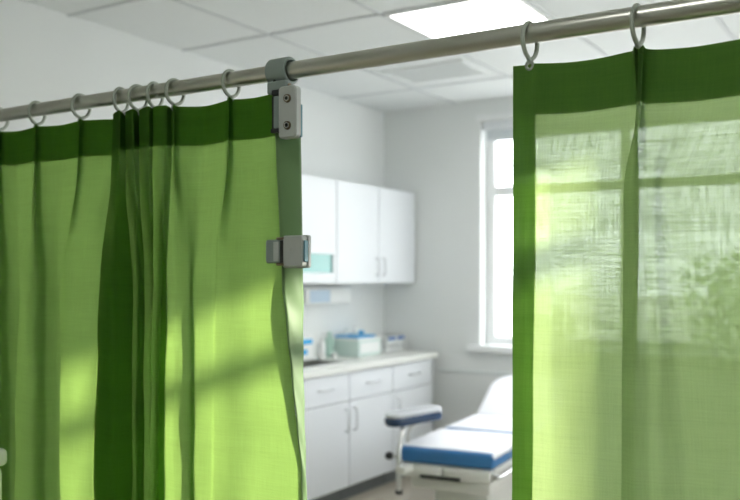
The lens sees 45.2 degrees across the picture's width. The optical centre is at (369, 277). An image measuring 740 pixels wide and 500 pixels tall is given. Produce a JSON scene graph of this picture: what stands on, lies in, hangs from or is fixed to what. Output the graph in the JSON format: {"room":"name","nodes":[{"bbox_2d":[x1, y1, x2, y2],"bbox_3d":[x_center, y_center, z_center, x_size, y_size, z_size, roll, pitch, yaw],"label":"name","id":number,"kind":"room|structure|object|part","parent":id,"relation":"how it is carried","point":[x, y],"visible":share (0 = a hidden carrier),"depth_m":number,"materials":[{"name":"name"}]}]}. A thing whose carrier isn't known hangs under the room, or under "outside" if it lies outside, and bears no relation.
{"room":"medical exam room","nodes":[
{"label":"medical exam room","id":0,"kind":"room"},
{"bbox_2d":[0,0,383,357],"bbox_3d":[-1.946,0.066,3.934,0.170,2.808,8.050,0,0,32],"label":"wall","id":1,"kind":"structure","parent":0,"point":[46,54],"depth_m":5.00,"materials":[{"name":"white paint"}]},
{"bbox_2d":[302,174,335,283],"bbox_3d":[-0.484,-0.316,5.891,0.332,0.708,0.546,0,0,32],"label":"upper cabinet","id":2,"kind":"object","parent":1,"relation":"attached to","point":[318,193],"visible":0.4,"depth_m":5.89,"materials":[{"name":"white"}]},
{"bbox_3d":[-0.387,-0.098,5.830,0.004,0.125,0.466,0,0,32],"label":"glass pane","id":3,"kind":"part","parent":2,"relation":"part of","materials":[{"name":"teal glass"}]},
{"bbox_2d":[303,287,350,304],"bbox_3d":[-0.330,0.125,6.356,0.102,0.120,0.570,0,0,32],"label":"dispenser","id":4,"kind":"object","parent":1,"relation":"attached to","point":[312,295],"visible":0.85,"depth_m":6.29,"materials":[{"name":"white plastic"}]},
{"bbox_2d":[334,180,379,283],"bbox_3d":[-0.193,-0.316,6.357,0.332,0.708,0.544,0,0,32],"label":"upper cabinet","id":5,"kind":"object","parent":1,"relation":"attached to","point":[357,260],"visible":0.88,"depth_m":6.26,"materials":[{"name":"white"}]},
{"bbox_3d":[0.054,-0.083,6.471,0.034,0.135,0.011,0,0,32],"label":"handle","id":6,"kind":"part","parent":5,"relation":"part of","materials":[{"name":"silver metal"}]},
{"bbox_2d":[378,187,414,282],"bbox_3d":[0.098,-0.316,6.823,0.332,0.708,0.544,0,0,32],"label":"upper cabinet","id":7,"kind":"object","parent":1,"relation":"attached to","point":[396,208],"visible":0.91,"depth_m":6.74,"materials":[{"name":"white"}]},
{"bbox_2d":[20,0,739,111],"bbox_3d":[-0.008,-1.388,2.723,4.740,0.100,8.050,0,0,32],"label":"ceiling","id":8,"kind":"structure","parent":0,"point":[171,23],"depth_m":4.92,"materials":[{"name":"tile"}]},
{"bbox_2d":[66,0,736,104],"bbox_3d":[-0.029,-1.336,2.689,4.500,0.008,7.730,0,0,32],"label":"trim","id":9,"kind":"structure","parent":8,"relation":"attached to","point":[718,19],"depth_m":4.78,"materials":[{"name":"silver metal"}]},
{"bbox_2d":[381,59,488,83],"bbox_3d":[0.422,-1.331,5.750,0.580,0.011,0.400,0,0,32],"label":"ceiling vent","id":10,"kind":"object","parent":8,"relation":"in","point":[456,68],"visible":1,"depth_m":5.73,"materials":[{"name":"metal"}]},
{"bbox_2d":[384,0,551,38],"bbox_3d":[0.576,-1.331,4.652,0.691,0.011,0.796,0,0,32],"label":"recessed light","id":11,"kind":"object","parent":8,"relation":"in","point":[465,16],"visible":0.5,"depth_m":4.52,"materials":[{"name":"white plastic"}]},
{"bbox_2d":[344,476,433,499],"bbox_3d":[-0.008,1.520,2.723,4.740,0.100,8.050,0,0,32],"label":"floor","id":12,"kind":"structure","parent":0,"point":[386,491],"depth_m":6.06,"materials":[{"name":"plastic"}]},
{"bbox_2d":[0,448,6,499],"bbox_3d":[-1.065,0.944,2.200,0.320,1.052,0.162,0,0,32],"label":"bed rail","id":13,"kind":"object","parent":12,"relation":"on","point":[3,453],"visible":1,"depth_m":2.17,"materials":[{"name":"white plastic"}]},
{"bbox_3d":[-1.065,0.440,2.200,0.320,0.043,0.162,0,0,32],"label":"lid","id":14,"kind":"part","parent":13,"relation":"part of","materials":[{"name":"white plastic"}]},
{"bbox_2d":[304,373,349,499],"bbox_3d":[-0.481,1.042,5.705,0.534,0.855,0.561,0,0,32],"label":"base cabinet","id":15,"kind":"object","parent":12,"relation":"on","point":[327,413],"visible":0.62,"depth_m":5.62,"materials":[{"name":"white laminate"}]},
{"bbox_3d":[-0.270,0.705,5.573,0.036,0.010,0.161,0,0,32],"label":"handle","id":16,"kind":"part","parent":15,"relation":"part of","materials":[{"name":"silver metal"}]},
{"bbox_3d":[-0.293,0.711,5.587,0.020,0.182,0.557,0,0,32],"label":"drawer","id":17,"kind":"part","parent":15,"relation":"part of","materials":[{"name":"white laminate"}]},
{"bbox_3d":[-0.145,0.927,5.772,0.036,0.155,0.011,0,0,32],"label":"handle","id":18,"kind":"part","parent":15,"relation":"part of","materials":[{"name":"silver metal"}]},
{"bbox_2d":[340,365,392,499],"bbox_3d":[-0.182,1.042,6.184,0.534,0.855,0.558,0,0,32],"label":"base cabinet","id":19,"kind":"object","parent":12,"relation":"on","point":[370,394],"visible":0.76,"depth_m":6.04,"materials":[{"name":"white laminate"}]},
{"bbox_3d":[-0.095,0.927,5.853,0.036,0.155,0.011,0,0,32],"label":"handle","id":20,"kind":"part","parent":19,"relation":"part of","materials":[{"name":"silver metal"}]},
{"bbox_3d":[0.006,0.711,6.066,0.020,0.182,0.554,0,0,32],"label":"drawer","id":21,"kind":"part","parent":19,"relation":"part of","materials":[{"name":"white laminate"}]},
{"bbox_3d":[0.005,1.087,6.066,0.022,0.557,0.554,0,0,32],"label":"door","id":22,"kind":"part","parent":19,"relation":"part of","materials":[{"name":"white laminate"}]},
{"bbox_2d":[384,359,432,483],"bbox_3d":[0.127,1.042,6.678,0.534,0.855,0.599,0,0,32],"label":"base cabinet","id":23,"kind":"object","parent":12,"relation":"on","point":[412,381],"visible":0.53,"depth_m":6.53,"materials":[{"name":"white laminate"}]},
{"bbox_3d":[0.315,0.711,6.561,0.020,0.182,0.595,0,0,32],"label":"drawer","id":24,"kind":"part","parent":23,"relation":"part of","materials":[{"name":"white laminate"}]},
{"bbox_3d":[0.314,1.087,6.561,0.022,0.557,0.595,0,0,32],"label":"door","id":25,"kind":"part","parent":23,"relation":"part of","materials":[{"name":"white laminate"}]},
{"bbox_2d":[384,375,512,499],"bbox_3d":[0.727,1.080,5.457,0.670,0.781,1.819,0,0,26],"label":"couch","id":26,"kind":"object","parent":12,"relation":"on","point":[470,458],"visible":0.73,"depth_m":4.83,"materials":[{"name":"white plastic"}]},
{"bbox_3d":[0.104,0.955,4.776,0.048,0.040,0.048,0,0,32],"label":"knob","id":27,"kind":"part","parent":26,"relation":"part of","materials":[{"name":"black plastic"}]},
{"bbox_3d":[0.244,0.777,4.937,0.364,0.066,0.140,0,0,-34],"label":"armrest","id":28,"kind":"part","parent":26,"relation":"part of","materials":[{"name":"blue leather"}]},
{"bbox_3d":[0.242,0.744,4.936,0.356,0.046,0.132,0,0,-34],"label":"armrest","id":29,"kind":"part","parent":26,"relation":"part of","materials":[{"name":"grey"}]},
{"bbox_3d":[0.393,1.042,4.726,0.515,0.067,0.017,0,0,26],"label":"rail","id":30,"kind":"part","parent":26,"relation":"part of","materials":[{"name":"white ceramic"}]},
{"bbox_3d":[0.543,0.958,5.016,0.540,0.085,0.660,0,0,26],"label":"mattress","id":31,"kind":"part","parent":26,"relation":"part of","materials":[{"name":"blue leather"}]},
{"bbox_3d":[0.661,1.028,5.259,0.520,0.053,1.180,0,0,26],"label":"frame","id":32,"kind":"part","parent":26,"relation":"part of","materials":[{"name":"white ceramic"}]},
{"bbox_3d":[0.616,1.107,5.131,0.450,0.065,0.870,0,0,26],"label":"frame","id":33,"kind":"part","parent":26,"relation":"part of","materials":[{"name":"white ceramic"}]},
{"bbox_3d":[0.824,0.958,5.592,0.540,0.085,0.598,0,0,26],"label":"mattress","id":34,"kind":"part","parent":26,"relation":"part of","materials":[{"name":"blue plastic"}]},
{"bbox_3d":[0.905,1.040,5.112,0.046,0.022,1.132,0,0,26],"label":"rail","id":35,"kind":"part","parent":26,"relation":"part of","materials":[{"name":"metal"}]},
{"bbox_2d":[384,97,512,431],"bbox_3d":[2.072,0.066,6.051,4.740,2.808,0.200,0,0,32],"label":"wall","id":36,"kind":"structure","parent":0,"point":[438,154],"depth_m":6.86,"materials":[{"name":"white paint"}]},
{"bbox_2d":[439,368,512,375],"bbox_3d":[2.229,0.713,5.830,4.000,0.025,0.010,0,0,32],"label":"trim","id":37,"kind":"structure","parent":36,"relation":"attached to","point":[440,369],"depth_m":6.72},
{"bbox_2d":[467,111,512,353],"bbox_3d":[1.815,-0.338,6.159,2.410,1.785,0.250,0,0,32],"label":"window","id":38,"kind":"structure","parent":36,"relation":"in","point":[494,191],"depth_m":6.79,"materials":[{"name":"white"}]},
{"bbox_3d":[1.799,0.530,6.133,2.410,0.049,0.188,0,0,32],"label":"sill","id":39,"kind":"part","parent":38,"relation":"part of","materials":[{"name":"white paint"}]},
{"bbox_3d":[1.781,-1.205,6.104,2.310,0.050,0.020,0,0,32],"label":"casing","id":40,"kind":"part","parent":38,"relation":"part of","materials":[{"name":"white"}]},
{"bbox_2d":[483,120,512,141],"bbox_3d":[1.814,-1.104,6.157,2.230,0.148,0.065,0,0,32],"label":"roller blind","id":41,"kind":"object","parent":38,"relation":"attached to","point":[496,130],"visible":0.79,"depth_m":6.67,"materials":[{"name":"white fabric"}]},
{"bbox_3d":[1.942,0.066,1.504,0.100,2.808,8.050,0,0,32],"label":"wall","id":42,"kind":"structure","parent":0,"visible":0},
{"bbox_2d":[0,0,739,121],"bbox_3d":[-0.379,-0.456,2.081,4.446,0.068,0.068,0,0,32],"label":"curtain rod","id":43,"kind":"object","parent":42,"relation":"attached to","point":[672,11],"visible":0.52,"depth_m":1.76,"materials":[{"name":"grey metal"}]},
{"bbox_2d":[0,107,8,130],"bbox_3d":[-1.043,-0.441,2.496,0.019,0.081,0.062,0,0,32],"label":"curtain ring","id":44,"kind":"object","parent":43,"relation":"hanging from","point":[7,122],"visible":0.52,"depth_m":2.51,"materials":[{"name":"grey plastic"}]},
{"bbox_2d":[27,100,45,125],"bbox_3d":[-0.903,-0.441,2.409,0.019,0.081,0.062,0,0,32],"label":"curtain ring","id":45,"kind":"object","parent":43,"relation":"hanging from","point":[35,101],"visible":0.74,"depth_m":2.39,"materials":[{"name":"grey plastic"}]},
{"bbox_2d":[70,93,91,119],"bbox_3d":[-0.753,-0.441,2.315,0.019,0.081,0.062,0,0,32],"label":"curtain ring","id":46,"kind":"object","parent":43,"relation":"hanging from","point":[75,96],"visible":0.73,"depth_m":2.30,"materials":[{"name":"grey plastic"}]},
{"bbox_2d":[112,87,128,113],"bbox_3d":[-0.627,-0.441,2.236,0.019,0.081,0.062,0,0,32],"label":"curtain ring","id":47,"kind":"object","parent":43,"relation":"hanging from","point":[117,88],"visible":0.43,"depth_m":2.22,"materials":[{"name":"grey plastic"}]},
{"bbox_2d":[127,84,147,115],"bbox_3d":[-0.576,-0.441,2.204,0.019,0.081,0.062,0,0,32],"label":"curtain ring","id":48,"kind":"object","parent":43,"relation":"hanging from","point":[132,106],"visible":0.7,"depth_m":2.19,"materials":[{"name":"grey plastic"}]},
{"bbox_2d":[0,95,306,499],"bbox_3d":[-0.790,0.330,2.325,1.535,1.481,0.131,0,0,30],"label":"privacy curtain","id":49,"kind":"object","parent":43,"relation":"hanging from","point":[151,347],"visible":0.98,"depth_m":2.14,"materials":[{"name":"green fabric"}]},
{"bbox_2d":[266,235,310,267],"bbox_3d":[-0.179,-0.057,1.930,0.105,0.071,0.029,0,0,32],"label":"clasp","id":50,"kind":"object","parent":49,"relation":"attached to","point":[292,251],"visible":1,"depth_m":1.91,"materials":[{"name":"grey metal"}]},
{"bbox_3d":[-0.162,-0.058,1.914,0.051,0.066,0.018,0,0,32],"label":"plate","id":51,"kind":"part","parent":50,"relation":"part of","materials":[{"name":"grey metal"}]},
{"bbox_3d":[-0.159,-0.057,1.929,0.070,0.071,0.009,0,0,32],"label":"frame plate","id":52,"kind":"part","parent":50,"relation":"part of","materials":[{"name":"grey metal"}]},
{"bbox_2d":[146,81,163,108],"bbox_3d":[-0.526,-0.441,2.173,0.019,0.081,0.062,0,0,32],"label":"curtain ring","id":53,"kind":"object","parent":43,"relation":"hanging from","point":[150,84],"visible":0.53,"depth_m":2.16,"materials":[{"name":"grey plastic"}]},
{"bbox_2d":[164,78,185,110],"bbox_3d":[-0.469,-0.441,2.138,0.019,0.081,0.062,0,0,32],"label":"curtain ring","id":54,"kind":"object","parent":43,"relation":"hanging from","point":[169,81],"visible":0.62,"depth_m":2.12,"materials":[{"name":"grey plastic"}]},
{"bbox_2d":[221,69,240,100],"bbox_3d":[-0.320,-0.441,2.044,0.019,0.081,0.062,0,0,32],"label":"curtain ring","id":55,"kind":"object","parent":43,"relation":"hanging from","point":[226,71],"visible":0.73,"depth_m":2.03,"materials":[{"name":"grey plastic"}]},
{"bbox_2d":[265,57,301,139],"bbox_3d":[-0.181,-0.394,1.949,0.095,0.186,0.076,0,0,32],"label":"clamp","id":56,"kind":"object","parent":43,"relation":"attached to","point":[286,96],"visible":0.94,"depth_m":1.92,"materials":[{"name":"grey metal"}]},
{"bbox_3d":[-0.174,-0.357,1.917,0.048,0.113,0.018,0,0,32],"label":"plate","id":57,"kind":"part","parent":56,"relation":"part of","materials":[{"name":"grey metal"}]},
{"bbox_3d":[-0.172,-0.341,1.936,0.056,0.072,0.006,0,0,32],"label":"plate","id":58,"kind":"part","parent":56,"relation":"part of","materials":[{"name":"grey plastic"}]},
{"bbox_2d":[520,21,538,70],"bbox_3d":[0.299,-0.433,1.658,0.019,0.094,0.069,0,0,32],"label":"curtain ring","id":59,"kind":"object","parent":43,"relation":"hanging from","point":[529,59],"visible":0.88,"depth_m":1.65,"materials":[{"name":"grey plastic"}]},
{"bbox_2d":[512,39,739,499],"bbox_3d":[0.552,0.336,1.499,0.667,1.469,0.063,0,0,32],"label":"privacy curtain","id":60,"kind":"object","parent":43,"relation":"hanging from","point":[626,293],"visible":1,"depth_m":1.55,"materials":[{"name":"green fabric"}]},
{"bbox_2d":[629,3,645,52],"bbox_3d":[0.468,-0.433,1.552,0.019,0.094,0.069,0,0,32],"label":"curtain ring","id":61,"kind":"object","parent":43,"relation":"hanging from","point":[637,43],"visible":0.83,"depth_m":1.53,"materials":[{"name":"grey plastic"}]},
{"label":"outside","id":62,"kind":"structure","parent":0,"visible":0},
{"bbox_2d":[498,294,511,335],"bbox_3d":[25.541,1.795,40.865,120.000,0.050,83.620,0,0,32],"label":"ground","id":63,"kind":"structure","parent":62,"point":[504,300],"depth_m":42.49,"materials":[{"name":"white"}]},
{"bbox_3d":[-0.780,1.042,5.227,0.534,0.855,0.558,0,0,32],"label":"base cabinet","id":64,"kind":"object","parent":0,"visible":0},
{"bbox_2d":[303,350,437,378],"bbox_3d":[-0.321,0.591,5.976,0.519,0.042,2.355,0,0,32],"label":"countertop","id":65,"kind":"structure","parent":64,"relation":"on","point":[391,358],"depth_m":6.16,"materials":[{"name":"laminate"}]},
{"bbox_2d":[303,334,313,359],"bbox_3d":[-0.474,0.479,6.151,0.065,0.169,0.210,0,0,32],"label":"carton","id":66,"kind":"object","parent":65,"relation":"on","point":[308,339],"visible":0.48,"depth_m":6.18,"materials":[{"name":"white cardboard"}]},
{"bbox_3d":[-0.448,0.477,6.135,0.002,0.105,0.170,0,0,32],"label":"printed panel","id":67,"kind":"part","parent":66,"relation":"part of","materials":[{"name":"white cardboard"}]},
{"bbox_2d":[318,332,326,358],"bbox_3d":[-0.338,0.476,6.280,0.052,0.186,0.064,0,0,-26],"label":"bottle","id":68,"kind":"object","parent":65,"relation":"on","point":[321,345],"visible":1,"depth_m":6.27,"materials":[{"name":"white plastic"}]},
{"bbox_2d":[303,359,350,378],"bbox_3d":[-0.437,0.637,5.839,0.340,0.145,0.630,0,0,32],"label":"sink","id":69,"kind":"object","parent":65,"relation":"in","point":[309,363],"visible":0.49,"depth_m":6.11,"materials":[{"name":"metal"}]},
{"bbox_2d":[325,331,333,356],"bbox_3d":[-0.293,0.478,6.427,0.060,0.182,0.060,0,0,32],"label":"bottle","id":70,"kind":"object","parent":65,"relation":"on","point":[329,341],"visible":0.88,"depth_m":6.40,"materials":[{"name":"green plastic"}]},
{"bbox_2d":[331,353,336,358],"bbox_3d":[-0.253,0.549,6.255,0.048,0.040,0.048,0,0,32],"label":"cup","id":71,"kind":"object","parent":65,"relation":"on","point":[333,355],"visible":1,"depth_m":6.24,"materials":[{"name":"white plastic"}]},
{"bbox_2d":[333,334,380,356],"bbox_3d":[-0.100,0.495,6.572,0.247,0.148,0.312,0,0,32],"label":"storage box","id":72,"kind":"object","parent":65,"relation":"on","point":[350,345],"visible":0.85,"depth_m":6.46,"materials":[{"name":"white plastic"}]},
{"bbox_3d":[-0.110,0.428,6.563,0.203,0.015,0.245,0,0,32],"label":"lid","id":73,"kind":"part","parent":72,"relation":"part of","materials":[{"name":"blue plastic"}]},
{"bbox_2d":[353,326,358,333],"bbox_3d":[-0.106,0.389,6.623,0.044,0.063,0.044,0,0,32],"label":"bottle","id":74,"kind":"object","parent":72,"relation":"on","point":[355,330],"visible":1,"depth_m":6.61,"materials":[{"name":"white plastic"}]},
{"bbox_2d":[380,333,404,352],"bbox_3d":[0.113,0.505,6.934,0.224,0.130,0.282,0,0,32],"label":"rack","id":75,"kind":"object","parent":65,"relation":"on","point":[388,343],"visible":0.71,"depth_m":6.85,"materials":[{"name":"white plastic"}]}
]}

